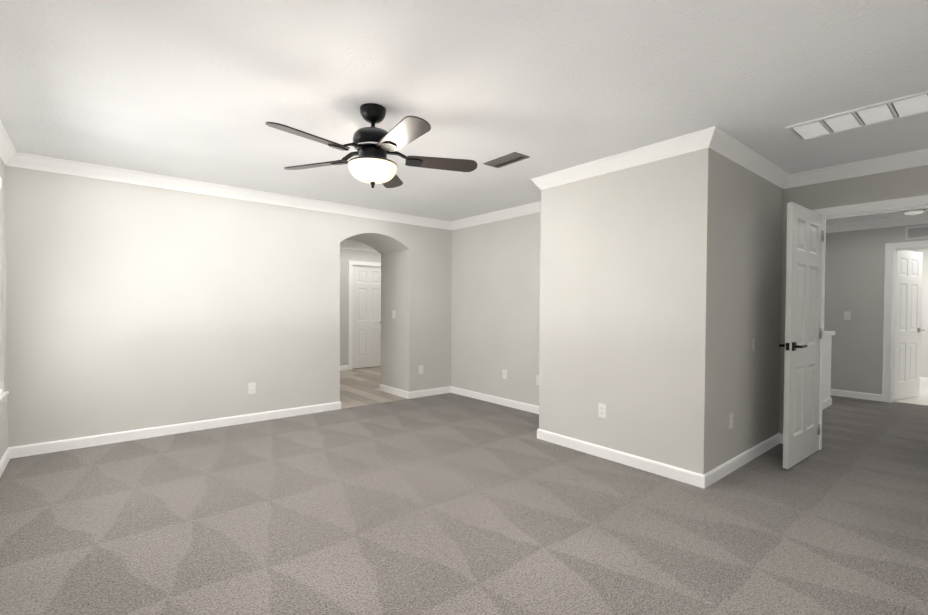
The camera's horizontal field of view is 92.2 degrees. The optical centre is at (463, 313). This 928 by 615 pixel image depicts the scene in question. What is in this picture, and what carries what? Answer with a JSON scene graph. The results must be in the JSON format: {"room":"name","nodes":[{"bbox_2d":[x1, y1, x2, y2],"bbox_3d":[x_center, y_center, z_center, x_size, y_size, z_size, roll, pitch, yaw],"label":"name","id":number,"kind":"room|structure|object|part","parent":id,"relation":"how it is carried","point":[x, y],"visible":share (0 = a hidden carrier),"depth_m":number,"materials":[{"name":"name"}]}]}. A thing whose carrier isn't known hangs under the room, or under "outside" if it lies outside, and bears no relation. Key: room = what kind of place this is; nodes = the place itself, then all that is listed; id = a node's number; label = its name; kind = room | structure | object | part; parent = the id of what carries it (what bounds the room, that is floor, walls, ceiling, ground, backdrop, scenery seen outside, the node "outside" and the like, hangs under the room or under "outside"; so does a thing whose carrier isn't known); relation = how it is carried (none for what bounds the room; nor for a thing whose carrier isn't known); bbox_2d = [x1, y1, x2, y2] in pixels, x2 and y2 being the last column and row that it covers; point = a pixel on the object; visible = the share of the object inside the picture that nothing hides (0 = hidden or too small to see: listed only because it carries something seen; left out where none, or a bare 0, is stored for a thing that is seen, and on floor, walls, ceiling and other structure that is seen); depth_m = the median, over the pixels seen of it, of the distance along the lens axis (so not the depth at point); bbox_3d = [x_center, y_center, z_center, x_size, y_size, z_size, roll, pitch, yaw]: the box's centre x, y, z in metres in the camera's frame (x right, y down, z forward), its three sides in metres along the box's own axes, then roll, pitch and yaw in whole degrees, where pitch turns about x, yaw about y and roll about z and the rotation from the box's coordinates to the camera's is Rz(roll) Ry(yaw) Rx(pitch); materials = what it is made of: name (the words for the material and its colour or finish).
{"room":"empty bedroom","nodes":[
{"label":"empty bedroom","id":0,"kind":"room"},
{"bbox_2d":[0,158,7,459],"bbox_3d":[-1.997,-0.018,1.424,0.200,2.430,5.570,0,1,-40],"label":"wall","id":1,"kind":"structure","parent":0,"point":[3,386],"depth_m":3.41,"materials":[{"name":"paint"}]},
{"bbox_2d":[0,177,8,406],"bbox_3d":[-2.989,-0.167,2.658,0.195,1.685,1.860,0,1,-40],"label":"window unit","id":2,"kind":"structure","parent":1,"relation":"in","point":[3,396],"depth_m":3.34,"materials":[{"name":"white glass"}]},
{"bbox_3d":[-2.971,0.642,2.690,0.135,0.066,1.860,0,1,-40],"label":"sill","id":3,"kind":"part","parent":2,"relation":"part of","materials":[{"name":"white stone"}]},
{"bbox_2d":[0,447,11,476],"bbox_3d":[-1.932,1.151,1.523,0.014,0.090,5.300,0,1,-40],"label":"baseboard","id":4,"kind":"structure","parent":1,"relation":"attached to","point":[7,455],"depth_m":3.37,"materials":[{"name":"white wood"}]},
{"bbox_2d":[0,120,19,166],"bbox_3d":[-1.915,-1.182,1.526,0.070,0.106,5.240,0,1,-40],"label":"crown molding","id":5,"kind":"structure","parent":1,"relation":"attached to","point":[9,156],"depth_m":3.36,"materials":[{"name":"white wood"}]},
{"bbox_2d":[5,165,451,446],"bbox_3d":[-2.102,-0.082,5.303,4.600,2.430,0.770,0,1,-40],"label":"wall","id":6,"kind":"structure","parent":0,"point":[132,306],"depth_m":4.30,"materials":[{"name":"paint"}]},
{"bbox_2d":[12,402,340,457],"bbox_3d":[-2.538,1.099,4.456,2.774,0.090,0.014,0,1,-40],"label":"baseboard","id":7,"kind":"structure","parent":6,"relation":"attached to","point":[89,441],"depth_m":4.19,"materials":[{"name":"white wood"}]},
{"bbox_2d":[20,152,451,229],"bbox_3d":[-1.838,-1.237,4.951,4.390,0.106,0.070,0,1,-40],"label":"crown molding","id":8,"kind":"structure","parent":6,"relation":"attached to","point":[29,161],"depth_m":4.37,"materials":[{"name":"white wood"}]},
{"bbox_2d":[248,382,255,393],"bbox_3d":[-2.236,0.782,4.705,0.072,0.116,0.008,0,1,-40],"label":"outlet","id":9,"kind":"object","parent":6,"relation":"attached to","point":[251,388],"visible":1,"depth_m":4.70,"materials":[{"name":"white plastic"}]},
{"bbox_2d":[419,365,422,373],"bbox_3d":[-0.583,0.760,6.079,0.072,0.116,0.008,0,1,-40],"label":"electrical outlet","id":10,"kind":"object","parent":6,"relation":"attached to","point":[420,369],"visible":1,"depth_m":6.08,"materials":[{"name":"white plastic"}]},
{"bbox_2d":[408,386,451,398],"bbox_3d":[-0.468,1.084,6.178,0.660,0.090,0.014,0,1,-40],"label":"baseboard","id":11,"kind":"structure","parent":6,"relation":"attached to","point":[429,392],"depth_m":6.16,"materials":[{"name":"white wood"}]},
{"bbox_2d":[340,249,380,365],"bbox_3d":[-2.241,-0.138,8.667,3.350,2.430,0.120,0,1,-40],"label":"wall","id":12,"kind":"structure","parent":0,"point":[346,255],"depth_m":8.55,"materials":[{"name":"paint"}]},
{"bbox_2d":[340,365,347,370],"bbox_3d":[-2.805,1.037,8.135,1.490,0.090,0.014,0,1,-40],"label":"baseboard","id":13,"kind":"structure","parent":12,"relation":"attached to","point":[345,367],"depth_m":8.54,"materials":[{"name":"white wood"}]},
{"bbox_2d":[340,242,377,251],"bbox_3d":[-2.173,-1.298,8.575,3.110,0.106,0.070,0,1,-40],"label":"crown molding","id":14,"kind":"structure","parent":12,"relation":"attached to","point":[351,246],"depth_m":8.60,"materials":[{"name":"white wood"}]},
{"bbox_2d":[348,260,380,369],"bbox_3d":[-1.923,0.020,8.935,0.898,2.109,0.162,0,1,-40],"label":"door frame","id":15,"kind":"structure","parent":12,"relation":"attached to","point":[350,280],"depth_m":8.62,"materials":[{"name":"white wood"}]},
{"bbox_2d":[352,265,380,368],"bbox_3d":[-1.910,0.051,8.927,0.729,2.025,0.189,0,1,-40],"label":"door","id":16,"kind":"structure","parent":12,"relation":"in","point":[366,332],"depth_m":8.88,"materials":[{"name":"white wood"}]},
{"bbox_2d":[340,366,406,408],"bbox_3d":[-1.609,1.145,7.840,3.610,0.100,4.000,0,1,-40],"label":"floor","id":17,"kind":"structure","parent":0,"point":[359,386],"depth_m":6.61,"materials":[{"name":"brown wood"}]},
{"bbox_2d":[0,393,927,614],"bbox_3d":[1.545,1.227,3.994,9.020,0.100,5.950,0,1,-40],"label":"floor carpet","id":18,"kind":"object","parent":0,"point":[448,504],"visible":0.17,"depth_m":2.53,"materials":[{"name":"grey carpet"}]},
{"bbox_2d":[380,384,407,398],"bbox_3d":[-0.981,1.080,6.252,0.014,0.090,0.784,0,1,-40],"label":"baseboard","id":19,"kind":"structure","parent":18,"relation":"on","point":[388,389],"depth_m":6.23,"materials":[{"name":"white wood"}]},
{"bbox_2d":[537,429,703,487],"bbox_3d":[1.162,1.136,3.637,0.014,0.090,1.474,0,1,-40],"label":"baseboard","id":20,"kind":"structure","parent":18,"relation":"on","point":[679,474],"depth_m":3.49,"materials":[{"name":"white wood"}]},
{"bbox_2d":[539,148,782,474],"bbox_3d":[1.807,-0.038,4.133,1.626,2.430,1.470,0,1,-40],"label":"wall bump-out","id":21,"kind":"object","parent":18,"relation":"on","point":[660,296],"visible":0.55,"depth_m":3.47,"materials":[{"name":"paint"}]},
{"bbox_2d":[598,403,605,417],"bbox_3d":[1.136,0.795,3.669,0.008,0.116,0.072,0,1,-40],"label":"outlet","id":22,"kind":"object","parent":21,"relation":"attached to","point":[601,410],"visible":1,"depth_m":3.67,"materials":[{"name":"white plastic"}]},
{"bbox_2d":[729,413,733,428],"bbox_3d":[2.020,0.805,3.367,0.072,0.116,0.008,0,1,-40],"label":"outlet","id":23,"kind":"object","parent":21,"relation":"attached to","point":[731,420],"visible":1,"depth_m":3.36,"materials":[{"name":"white plastic"}]},
{"bbox_2d":[704,433,782,488],"bbox_3d":[2.269,1.144,3.577,1.640,0.090,0.014,0,1,-40],"label":"baseboard","id":24,"kind":"structure","parent":21,"relation":"attached to","point":[709,478],"depth_m":3.47,"materials":[{"name":"white wood"}]},
{"bbox_2d":[704,126,791,188],"bbox_3d":[2.280,-1.187,3.500,1.696,0.106,0.070,0,1,-40],"label":"crown molding","id":25,"kind":"structure","parent":21,"relation":"attached to","point":[720,141],"depth_m":3.36,"materials":[{"name":"white wood"}]},
{"bbox_2d":[752,339,756,351],"bbox_3d":[2.388,0.258,3.661,0.104,0.104,0.008,0,1,-40],"label":"cover plate","id":26,"kind":"object","parent":21,"relation":"attached to","point":[754,345],"visible":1,"depth_m":3.65,"materials":[{"name":"paint"}]},
{"bbox_2d":[822,331,834,409],"bbox_3d":[4.067,0.700,5.281,1.710,0.945,0.180,0,1,-40],"label":"wall","id":27,"kind":"structure","parent":18,"relation":"on","point":[827,400],"depth_m":5.62,"materials":[{"name":"white paint"}]},
{"bbox_2d":[0,0,927,244],"bbox_3d":[1.370,-1.353,6.395,11.850,0.120,9.950,0,1,-40],"label":"ceiling","id":28,"kind":"structure","parent":0,"point":[202,90],"depth_m":2.39,"materials":[{"name":"paint"}]},
{"bbox_2d":[265,103,476,187],"bbox_3d":[-0.548,-1.005,2.674,1.254,0.480,1.242,0,1,-40],"label":"ceiling fan","id":29,"kind":"object","parent":28,"relation":"hanging from","point":[373,146],"visible":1,"depth_m":2.63,"materials":[{"name":"black metal"}]},
{"bbox_3d":[-0.555,-0.855,2.716,0.292,0.104,0.292,0,1,-40],"label":"lamp shade","id":30,"kind":"part","parent":29,"relation":"part of","materials":[{"name":"white glass"}]},
{"bbox_2d":[483,152,529,167],"bbox_3d":[0.342,-1.250,3.636,0.170,0.011,0.360,0,1,-40],"label":"ceiling vent","id":31,"kind":"object","parent":28,"relation":"in","point":[508,159],"visible":1,"depth_m":3.62,"materials":[{"name":"grey metal"}]},
{"bbox_2d":[531,129,703,189],"bbox_3d":[1.137,-1.196,3.602,0.070,0.106,1.530,0,1,-40],"label":"crown molding","id":32,"kind":"structure","parent":28,"relation":"attached to","point":[694,141],"depth_m":3.45,"materials":[{"name":"white wood"}]},
{"bbox_2d":[785,90,927,141],"bbox_3d":[2.468,-1.222,2.793,0.360,0.012,0.675,0,1,-40],"label":"ceiling vent","id":33,"kind":"object","parent":28,"relation":"in","point":[891,110],"visible":1,"depth_m":2.77,"materials":[{"name":"white metal"}]},
{"bbox_2d":[903,209,924,212],"bbox_3d":[5.431,-1.241,5.385,0.190,0.020,0.190,0,1,-40],"label":"rim","id":34,"kind":"object","parent":28,"relation":"attached to","point":[914,210],"visible":0.54,"depth_m":5.31,"materials":[{"name":"grey metal"}]},
{"bbox_2d":[904,210,923,214],"bbox_3d":[5.430,-1.214,5.385,0.172,0.038,0.172,0,1,-40],"label":"ceiling lamp","id":35,"kind":"object","parent":34,"relation":"attached to","point":[914,212],"visible":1,"depth_m":5.34,"materials":[{"name":"white"}]},
{"bbox_2d":[451,212,540,405],"bbox_3d":[0.595,-0.069,5.563,0.120,2.430,2.280,0,1,-40],"label":"wall","id":36,"kind":"structure","parent":0,"point":[495,314],"depth_m":5.67,"materials":[{"name":"paint"}]},
{"bbox_2d":[452,386,538,413],"bbox_3d":[0.536,1.101,5.539,0.014,0.090,2.280,0,1,-40],"label":"baseboard","id":37,"kind":"structure","parent":36,"relation":"attached to","point":[531,408],"depth_m":5.66,"materials":[{"name":"white wood"}]},
{"bbox_2d":[452,201,540,229],"bbox_3d":[0.555,-1.230,5.453,0.070,0.106,2.200,0,1,-40],"label":"crown molding","id":38,"kind":"structure","parent":36,"relation":"attached to","point":[531,208],"depth_m":5.59,"materials":[{"name":"white wood"}]},
{"bbox_2d":[502,370,506,378],"bbox_3d":[0.505,0.755,5.578,0.008,0.116,0.072,0,1,-40],"label":"outlet","id":39,"kind":"object","parent":36,"relation":"attached to","point":[504,374],"visible":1,"depth_m":5.57,"materials":[{"name":"white plastic"}]},
{"bbox_2d":[536,375,538,384],"bbox_3d":[0.860,0.764,5.151,0.008,0.116,0.072,0,1,-40],"label":"outlet","id":40,"kind":"object","parent":36,"relation":"attached to","point":[537,379],"visible":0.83,"depth_m":5.16,"materials":[{"name":"white plastic"}]},
{"bbox_2d":[779,165,927,433],"bbox_3d":[3.140,-0.026,3.896,0.120,2.430,3.440,0,1,-40],"label":"wall","id":41,"kind":"structure","parent":0,"point":[902,183],"depth_m":3.78,"materials":[{"name":"paint"}]},
{"bbox_2d":[779,202,823,468],"bbox_3d":[2.760,0.166,3.624,0.774,2.025,0.147,0,1,-38],"label":"door","id":42,"kind":"structure","parent":41,"relation":"in","point":[801,345],"depth_m":3.56,"materials":[{"name":"white wood"}]},
{"bbox_3d":[2.534,0.247,3.451,0.204,0.066,0.147,0,1,-38],"label":"handle","id":43,"kind":"part","parent":42,"relation":"part of","materials":[{"name":"black metal"}]},
{"bbox_3d":[3.063,0.165,3.832,0.040,1.755,0.011,0,1,-38],"label":"door hinge","id":44,"kind":"part","parent":42,"relation":"part of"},
{"bbox_2d":[792,148,927,186],"bbox_3d":[3.384,-1.180,3.443,0.070,0.106,1.410,0,1,-40],"label":"crown molding","id":45,"kind":"structure","parent":41,"relation":"attached to","point":[917,158],"depth_m":3.62,"materials":[{"name":"white wood"}]},
{"bbox_2d":[812,195,927,449],"bbox_3d":[3.361,0.146,3.631,0.162,2.096,0.868,0,1,-40],"label":"door frame","id":46,"kind":"structure","parent":41,"relation":"attached to","point":[891,205],"depth_m":3.73,"materials":[{"name":"white wood"}]},
{"bbox_2d":[824,223,927,394],"bbox_3d":[5.662,-0.045,5.993,0.120,2.430,3.440,0,1,-40],"label":"wall","id":47,"kind":"structure","parent":0,"point":[854,270],"depth_m":6.17,"materials":[{"name":"paint"}]},
{"bbox_2d":[844,311,850,319],"bbox_3d":[5.362,0.020,6.245,0.018,0.116,0.072,0,1,-40],"label":"light switch","id":48,"kind":"object","parent":47,"relation":"attached to","point":[847,315],"visible":1,"depth_m":6.25,"materials":[{"name":"white plastic"}]},
{"bbox_2d":[831,389,881,400],"bbox_3d":[5.094,1.112,6.580,0.014,0.090,1.570,0,1,-40],"label":"baseboard","id":49,"kind":"structure","parent":47,"relation":"attached to","point":[857,395],"depth_m":6.16,"materials":[{"name":"white wood"}]},
{"bbox_2d":[826,214,927,232],"bbox_3d":[5.596,-1.206,5.914,0.070,0.106,3.200,0,1,-40],"label":"crown molding","id":50,"kind":"structure","parent":47,"relation":"attached to","point":[888,222],"depth_m":5.94,"materials":[{"name":"white wood"}]},
{"bbox_2d":[882,240,927,401],"bbox_3d":[5.942,0.123,5.658,0.162,2.109,0.898,0,1,-40],"label":"door frame","id":51,"kind":"structure","parent":47,"relation":"attached to","point":[891,249],"depth_m":5.92,"materials":[{"name":"white wood"}]},
{"bbox_2d":[893,250,923,399],"bbox_3d":[6.120,0.146,6.165,0.764,2.025,0.147,0,1,-26],"label":"door","id":52,"kind":"structure","parent":47,"relation":"in","point":[908,329],"depth_m":6.14,"materials":[{"name":"white wood"}]},
{"bbox_2d":[905,225,927,239],"bbox_3d":[5.899,-1.039,5.597,0.012,0.165,0.520,0,1,-40],"label":"air vent","id":53,"kind":"object","parent":47,"relation":"in","point":[916,232],"visible":1,"depth_m":5.72,"materials":[{"name":"white metal"}]},
{"bbox_2d":[893,382,927,405],"bbox_3d":[6.787,1.212,6.957,2.830,0.100,3.800,0,1,-40],"label":"floor","id":54,"kind":"structure","parent":0,"point":[921,398],"depth_m":6.19,"materials":[{"name":"beige tile"}]},
{"bbox_2d":[906,249,927,377],"bbox_3d":[7.699,-0.059,7.688,0.120,2.430,3.440,0,1,-40],"label":"wall","id":55,"kind":"structure","parent":0,"point":[924,346],"depth_m":7.51,"materials":[{"name":"paint"}]},
{"bbox_2d":[920,377,927,382],"bbox_3d":[7.640,1.111,7.664,0.014,0.090,3.200,0,1,-40],"label":"baseboard","id":56,"kind":"structure","parent":55,"relation":"attached to","point":[923,380],"depth_m":7.52,"materials":[{"name":"white wood"}]}
]}

